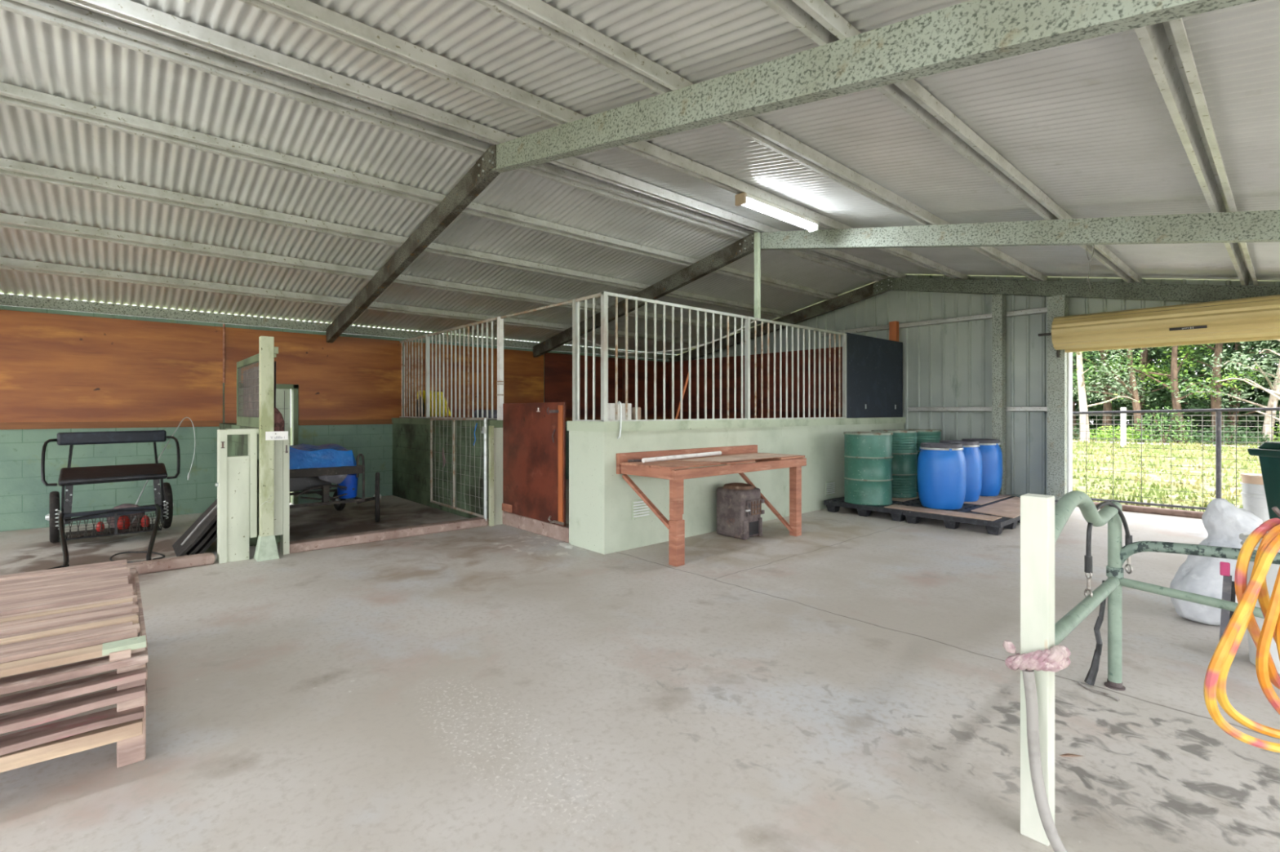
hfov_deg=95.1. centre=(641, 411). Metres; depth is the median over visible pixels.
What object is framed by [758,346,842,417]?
plywood sheet
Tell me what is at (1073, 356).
tree
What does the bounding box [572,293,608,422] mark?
screen
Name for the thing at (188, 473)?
whip
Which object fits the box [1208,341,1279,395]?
tree
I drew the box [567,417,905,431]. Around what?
trim
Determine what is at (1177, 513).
trim
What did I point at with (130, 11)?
roof purlin
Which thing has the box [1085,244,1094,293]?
hanging wire
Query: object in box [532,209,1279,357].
rafter
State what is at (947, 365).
wall
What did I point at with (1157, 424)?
shrub
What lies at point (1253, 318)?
door
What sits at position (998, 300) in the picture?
steel column
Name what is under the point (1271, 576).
pail
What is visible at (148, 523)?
bottle
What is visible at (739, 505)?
stove
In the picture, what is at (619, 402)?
wall hook
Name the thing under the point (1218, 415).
gate
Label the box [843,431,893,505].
drum
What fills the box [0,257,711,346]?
roof purlin
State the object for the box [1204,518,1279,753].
hose
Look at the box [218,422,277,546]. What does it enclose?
wall
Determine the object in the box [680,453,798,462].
board
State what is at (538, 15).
roof purlin
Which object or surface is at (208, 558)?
trim
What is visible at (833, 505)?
pallet
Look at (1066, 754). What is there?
dry leaf
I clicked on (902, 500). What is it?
board
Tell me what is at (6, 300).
beam
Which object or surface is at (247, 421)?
mesh screen
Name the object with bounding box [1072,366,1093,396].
tree
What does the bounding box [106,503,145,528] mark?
folded cloth
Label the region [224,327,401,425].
plywood sheet
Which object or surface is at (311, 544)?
trim
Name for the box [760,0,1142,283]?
roof purlin
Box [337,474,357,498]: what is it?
bucket
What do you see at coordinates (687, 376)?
handle
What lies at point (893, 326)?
timber post
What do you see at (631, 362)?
plywood sheet
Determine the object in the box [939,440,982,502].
barrel
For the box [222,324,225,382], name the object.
conduit
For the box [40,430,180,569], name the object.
carriage
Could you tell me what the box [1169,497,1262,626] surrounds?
woven sack
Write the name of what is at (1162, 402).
tree
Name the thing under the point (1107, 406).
tree
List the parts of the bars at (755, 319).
rail, rail, screen post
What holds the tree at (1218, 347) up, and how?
on the lawn
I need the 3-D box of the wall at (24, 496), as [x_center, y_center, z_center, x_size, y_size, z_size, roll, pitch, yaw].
[-4.838,0.080,8.913,15.100,2.560,0.190,0,0,-42]
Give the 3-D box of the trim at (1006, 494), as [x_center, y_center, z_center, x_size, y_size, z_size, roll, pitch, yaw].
[5.118,1.265,9.024,0.070,0.070,2.000,0,0,-42]
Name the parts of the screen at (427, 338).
rail, rail, screen post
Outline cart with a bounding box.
[289,453,381,522]
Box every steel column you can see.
[991,293,1005,494]
[1047,294,1068,500]
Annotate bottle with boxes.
[96,521,104,531]
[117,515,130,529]
[140,515,150,527]
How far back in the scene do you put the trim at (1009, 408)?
8.48 m
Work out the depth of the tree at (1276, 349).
25.67 m
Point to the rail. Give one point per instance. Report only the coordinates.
(1112, 588)
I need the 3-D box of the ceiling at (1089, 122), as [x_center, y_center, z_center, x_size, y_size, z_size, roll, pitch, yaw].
[1.433,-1.573,1.937,15.320,1.568,8.070,0,0,-42]
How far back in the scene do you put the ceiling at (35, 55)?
5.89 m
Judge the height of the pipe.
0.032 m
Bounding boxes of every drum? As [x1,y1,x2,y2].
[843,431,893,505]
[871,429,917,497]
[897,429,942,492]
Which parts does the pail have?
pail lid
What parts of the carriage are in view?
arm frame, backrest, seat, arm frame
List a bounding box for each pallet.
[0,560,148,773]
[823,497,921,521]
[902,503,1020,535]
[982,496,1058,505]
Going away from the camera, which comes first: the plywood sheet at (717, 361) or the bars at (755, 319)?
the bars at (755, 319)
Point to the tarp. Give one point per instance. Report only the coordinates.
(301, 455)
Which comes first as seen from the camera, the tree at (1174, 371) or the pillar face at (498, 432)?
the pillar face at (498, 432)
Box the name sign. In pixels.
[265,431,288,440]
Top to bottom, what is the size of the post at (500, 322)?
1.245 m
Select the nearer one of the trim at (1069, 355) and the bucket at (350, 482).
the bucket at (350, 482)
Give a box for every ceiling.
[0,0,888,355]
[130,0,1279,281]
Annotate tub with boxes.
[474,409,497,418]
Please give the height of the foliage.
13.531 m
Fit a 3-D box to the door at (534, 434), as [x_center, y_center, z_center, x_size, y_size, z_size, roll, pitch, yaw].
[-1.231,0.550,6.526,0.067,1.290,1.320,0,0,-42]
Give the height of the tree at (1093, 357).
13.291 m
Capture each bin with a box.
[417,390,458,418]
[1247,441,1279,519]
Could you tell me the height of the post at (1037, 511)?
1.090 m
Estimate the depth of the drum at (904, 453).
8.13 m
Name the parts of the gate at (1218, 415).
rail, rail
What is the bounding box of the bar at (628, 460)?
[627,459,641,462]
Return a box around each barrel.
[917,442,966,509]
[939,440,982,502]
[961,438,1002,496]
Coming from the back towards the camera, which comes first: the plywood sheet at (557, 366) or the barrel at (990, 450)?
the plywood sheet at (557, 366)
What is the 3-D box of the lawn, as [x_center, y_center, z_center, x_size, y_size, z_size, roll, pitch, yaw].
[14.889,1.540,13.354,120.000,0.240,120.000,0,0,-42]
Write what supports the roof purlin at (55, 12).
attached to the ceiling at (35, 55)
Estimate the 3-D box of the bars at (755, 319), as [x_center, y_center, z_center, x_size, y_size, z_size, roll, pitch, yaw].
[2.147,-0.523,7.850,2.280,1.243,0.050,0,0,-42]
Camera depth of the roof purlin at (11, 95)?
4.95 m
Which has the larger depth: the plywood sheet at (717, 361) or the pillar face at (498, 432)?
the plywood sheet at (717, 361)
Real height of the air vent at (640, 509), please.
0.190 m
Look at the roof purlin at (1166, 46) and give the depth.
2.88 m
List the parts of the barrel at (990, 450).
lid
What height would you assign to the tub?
0.134 m
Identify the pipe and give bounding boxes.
[500,299,572,319]
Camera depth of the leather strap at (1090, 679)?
2.89 m
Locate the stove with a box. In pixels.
[716,482,764,540]
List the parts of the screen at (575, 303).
screen post, rail, rail, screen post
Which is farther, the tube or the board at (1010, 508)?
the board at (1010, 508)
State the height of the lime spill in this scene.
0.011 m
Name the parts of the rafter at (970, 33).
rafter arm, ridge plate, rafter arm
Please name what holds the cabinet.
on the floor
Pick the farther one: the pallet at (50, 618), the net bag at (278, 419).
the net bag at (278, 419)
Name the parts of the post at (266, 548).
post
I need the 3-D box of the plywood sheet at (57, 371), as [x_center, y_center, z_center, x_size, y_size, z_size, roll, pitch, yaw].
[-6.597,-0.472,7.186,2.395,1.355,0.029,0,0,-42]
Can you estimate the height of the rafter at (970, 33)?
1.702 m
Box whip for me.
[135,417,195,504]
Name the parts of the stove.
lid, fire door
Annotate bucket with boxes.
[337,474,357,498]
[1240,473,1269,522]
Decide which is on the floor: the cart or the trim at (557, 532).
the cart
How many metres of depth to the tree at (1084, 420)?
27.39 m
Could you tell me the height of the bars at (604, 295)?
1.243 m
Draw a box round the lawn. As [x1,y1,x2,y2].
[1072,434,1279,511]
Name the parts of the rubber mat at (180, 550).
mat edge strip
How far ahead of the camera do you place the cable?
8.38 m
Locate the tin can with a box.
[631,407,640,419]
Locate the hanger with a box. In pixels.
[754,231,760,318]
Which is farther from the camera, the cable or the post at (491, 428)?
the cable
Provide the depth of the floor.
2.72 m
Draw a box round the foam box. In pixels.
[608,403,631,420]
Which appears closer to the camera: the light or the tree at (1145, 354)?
the light
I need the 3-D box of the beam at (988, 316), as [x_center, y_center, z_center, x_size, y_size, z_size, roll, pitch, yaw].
[4.352,-1.440,9.881,0.075,0.070,2.900,0,0,-42]
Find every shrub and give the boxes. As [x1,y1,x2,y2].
[1072,425,1079,439]
[1088,425,1151,441]
[1133,406,1198,443]
[1188,424,1271,444]
[1267,424,1279,441]
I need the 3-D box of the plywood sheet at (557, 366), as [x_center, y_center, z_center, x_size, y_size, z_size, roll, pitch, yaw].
[-1.146,-0.472,12.076,1.980,1.355,0.029,0,0,-42]
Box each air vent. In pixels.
[631,497,649,519]
[825,480,835,495]
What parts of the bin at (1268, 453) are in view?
lid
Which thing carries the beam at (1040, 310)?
attached to the wall at (947, 365)
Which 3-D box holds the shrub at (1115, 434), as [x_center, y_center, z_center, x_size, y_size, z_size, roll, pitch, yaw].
[22.348,1.057,27.530,1.482,0.826,2.475,0,0,-42]
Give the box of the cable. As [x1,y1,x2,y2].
[582,320,754,353]
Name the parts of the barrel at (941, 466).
lid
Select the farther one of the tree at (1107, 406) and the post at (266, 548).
the tree at (1107, 406)
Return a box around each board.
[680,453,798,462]
[846,333,902,417]
[884,504,1001,520]
[892,492,919,502]
[963,494,1011,505]
[970,497,1020,518]
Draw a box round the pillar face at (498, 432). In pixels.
[493,427,502,525]
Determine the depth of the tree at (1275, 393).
23.32 m
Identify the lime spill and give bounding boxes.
[559,542,573,549]
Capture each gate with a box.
[430,417,487,520]
[1072,407,1279,510]
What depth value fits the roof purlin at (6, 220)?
6.47 m
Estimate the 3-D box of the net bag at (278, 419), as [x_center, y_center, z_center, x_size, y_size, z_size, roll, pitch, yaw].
[-3.470,0.097,5.577,0.120,0.274,0.145,0,0,-42]
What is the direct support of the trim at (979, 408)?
attached to the wall at (947, 365)
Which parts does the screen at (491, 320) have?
rail, rail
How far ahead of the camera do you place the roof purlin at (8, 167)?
5.77 m
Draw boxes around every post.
[253,336,279,561]
[488,426,493,526]
[497,316,503,420]
[888,320,898,342]
[1020,493,1054,846]
[1120,407,1126,446]
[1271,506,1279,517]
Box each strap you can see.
[1084,501,1133,597]
[1084,580,1106,685]
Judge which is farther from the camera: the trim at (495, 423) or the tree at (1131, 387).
the tree at (1131, 387)
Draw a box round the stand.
[1219,561,1235,639]
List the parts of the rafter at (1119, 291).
rafter arm, ridge plate, rafter arm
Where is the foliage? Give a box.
[1074,341,1279,439]
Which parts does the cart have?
frame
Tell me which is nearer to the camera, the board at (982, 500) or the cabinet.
the cabinet
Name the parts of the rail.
rail, bent rail, plate, rail, rail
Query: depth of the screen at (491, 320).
7.81 m
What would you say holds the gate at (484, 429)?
attached to the post at (491, 428)
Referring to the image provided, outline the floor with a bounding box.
[0,479,1279,851]
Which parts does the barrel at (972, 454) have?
lid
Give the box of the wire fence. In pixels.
[1072,414,1279,444]
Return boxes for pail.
[1239,532,1279,674]
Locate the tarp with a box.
[289,444,355,469]
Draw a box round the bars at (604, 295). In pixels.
[600,291,750,422]
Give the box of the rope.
[1002,640,1071,671]
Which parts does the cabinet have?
panel, rail, panel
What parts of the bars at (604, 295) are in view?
screen post, rail, rail, screen post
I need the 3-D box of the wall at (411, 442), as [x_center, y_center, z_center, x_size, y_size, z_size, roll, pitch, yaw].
[-2.845,0.775,8.309,0.180,1.170,3.370,0,0,-42]
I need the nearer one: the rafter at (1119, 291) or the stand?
the stand
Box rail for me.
[1054,490,1279,691]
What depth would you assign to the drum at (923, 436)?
8.76 m
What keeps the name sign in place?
attached to the post at (266, 548)
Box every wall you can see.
[0,305,669,531]
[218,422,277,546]
[392,423,502,524]
[568,422,904,554]
[676,274,1279,495]
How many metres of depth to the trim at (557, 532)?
6.48 m
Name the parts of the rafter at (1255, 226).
rafter arm, ridge plate, rafter arm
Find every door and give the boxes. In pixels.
[275,384,297,504]
[502,402,565,526]
[1038,294,1279,357]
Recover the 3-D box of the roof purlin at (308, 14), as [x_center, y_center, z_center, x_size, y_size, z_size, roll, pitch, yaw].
[-0.558,-2.074,4.119,15.070,0.110,0.132,0,0,-42]
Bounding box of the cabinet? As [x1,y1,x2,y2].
[215,428,289,564]
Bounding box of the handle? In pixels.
[675,370,688,419]
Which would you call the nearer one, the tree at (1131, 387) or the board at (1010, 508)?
the board at (1010, 508)
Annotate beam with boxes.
[0,293,676,359]
[821,313,991,336]
[1005,306,1047,316]
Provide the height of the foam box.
0.178 m
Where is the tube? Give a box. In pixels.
[641,451,721,462]
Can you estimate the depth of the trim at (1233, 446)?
25.17 m
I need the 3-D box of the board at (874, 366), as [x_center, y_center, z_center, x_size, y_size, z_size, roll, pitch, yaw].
[3.695,-0.531,9.236,1.845,1.258,0.028,0,0,-42]
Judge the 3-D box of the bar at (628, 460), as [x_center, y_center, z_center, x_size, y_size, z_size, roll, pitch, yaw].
[-0.004,0.475,5.665,0.260,0.024,0.024,0,0,-19]
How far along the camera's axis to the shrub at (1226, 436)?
24.59 m
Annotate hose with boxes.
[1022,669,1067,851]
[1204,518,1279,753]
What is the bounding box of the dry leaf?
[1058,753,1083,756]
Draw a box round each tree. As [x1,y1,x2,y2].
[1072,346,1169,442]
[1072,349,1145,439]
[1072,351,1099,403]
[1072,351,1127,435]
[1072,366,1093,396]
[1074,351,1148,441]
[1087,346,1258,436]
[1095,343,1262,443]
[1135,339,1279,439]
[1153,342,1273,441]
[1173,339,1279,444]
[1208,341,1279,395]
[1216,349,1279,426]
[1257,349,1279,370]
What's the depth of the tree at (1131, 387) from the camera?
27.34 m
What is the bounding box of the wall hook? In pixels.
[617,400,622,439]
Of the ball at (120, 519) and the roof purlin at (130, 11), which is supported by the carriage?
the ball at (120, 519)
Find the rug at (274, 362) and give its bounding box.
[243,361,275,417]
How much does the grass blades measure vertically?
0.153 m
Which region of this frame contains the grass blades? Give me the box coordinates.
[1072,439,1261,511]
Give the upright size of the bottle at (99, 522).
0.100 m
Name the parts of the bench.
rail, leg, rail, rail, leg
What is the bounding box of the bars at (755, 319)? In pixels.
[750,316,846,419]
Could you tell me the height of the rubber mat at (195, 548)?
0.454 m
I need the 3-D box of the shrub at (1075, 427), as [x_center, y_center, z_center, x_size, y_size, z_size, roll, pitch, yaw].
[20.714,1.001,29.335,1.612,0.934,2.594,0,0,-42]
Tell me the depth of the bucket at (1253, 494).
6.50 m
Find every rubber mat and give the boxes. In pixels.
[172,498,217,556]
[186,520,217,555]
[195,528,217,554]
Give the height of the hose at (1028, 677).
0.545 m
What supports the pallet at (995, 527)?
on the floor
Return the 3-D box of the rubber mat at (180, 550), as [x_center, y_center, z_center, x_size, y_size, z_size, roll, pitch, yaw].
[-4.338,1.097,5.823,0.478,0.502,0.778,0,0,-42]
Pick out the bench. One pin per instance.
(664, 469)
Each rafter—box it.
[325,0,1258,342]
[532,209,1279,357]
[669,277,1279,362]
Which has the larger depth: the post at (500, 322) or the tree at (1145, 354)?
the tree at (1145, 354)
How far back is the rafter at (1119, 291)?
8.34 m
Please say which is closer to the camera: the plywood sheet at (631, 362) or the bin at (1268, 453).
the bin at (1268, 453)
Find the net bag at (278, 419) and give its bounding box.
[274,407,284,431]
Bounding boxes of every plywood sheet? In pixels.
[0,309,222,429]
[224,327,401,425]
[405,342,543,417]
[544,352,622,422]
[622,358,668,419]
[668,354,758,419]
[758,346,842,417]
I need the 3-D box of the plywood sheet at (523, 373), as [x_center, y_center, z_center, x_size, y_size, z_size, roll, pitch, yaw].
[-2.895,-0.472,10.507,2.680,1.355,0.029,0,0,-42]
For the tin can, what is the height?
0.140 m
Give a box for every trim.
[127,552,215,574]
[289,517,488,553]
[391,417,502,427]
[502,511,568,542]
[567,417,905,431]
[906,406,991,411]
[1005,406,1047,411]
[1005,493,1020,497]
[1066,352,1072,493]
[1072,440,1258,448]
[1076,502,1204,519]
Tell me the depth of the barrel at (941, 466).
7.15 m
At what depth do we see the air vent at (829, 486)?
8.26 m
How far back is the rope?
1.82 m
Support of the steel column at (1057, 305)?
on the floor
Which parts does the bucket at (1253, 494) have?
lid, lid, lid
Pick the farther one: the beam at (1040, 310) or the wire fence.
the wire fence
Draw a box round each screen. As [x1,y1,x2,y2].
[236,353,258,427]
[399,334,430,417]
[426,317,497,419]
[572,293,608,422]
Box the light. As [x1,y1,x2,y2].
[734,191,818,232]
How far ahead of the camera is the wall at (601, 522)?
6.22 m
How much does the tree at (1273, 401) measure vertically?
8.437 m
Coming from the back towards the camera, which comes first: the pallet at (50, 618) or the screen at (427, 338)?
the screen at (427, 338)
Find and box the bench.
[616,444,806,566]
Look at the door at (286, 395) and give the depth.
8.55 m
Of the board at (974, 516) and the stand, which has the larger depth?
the board at (974, 516)

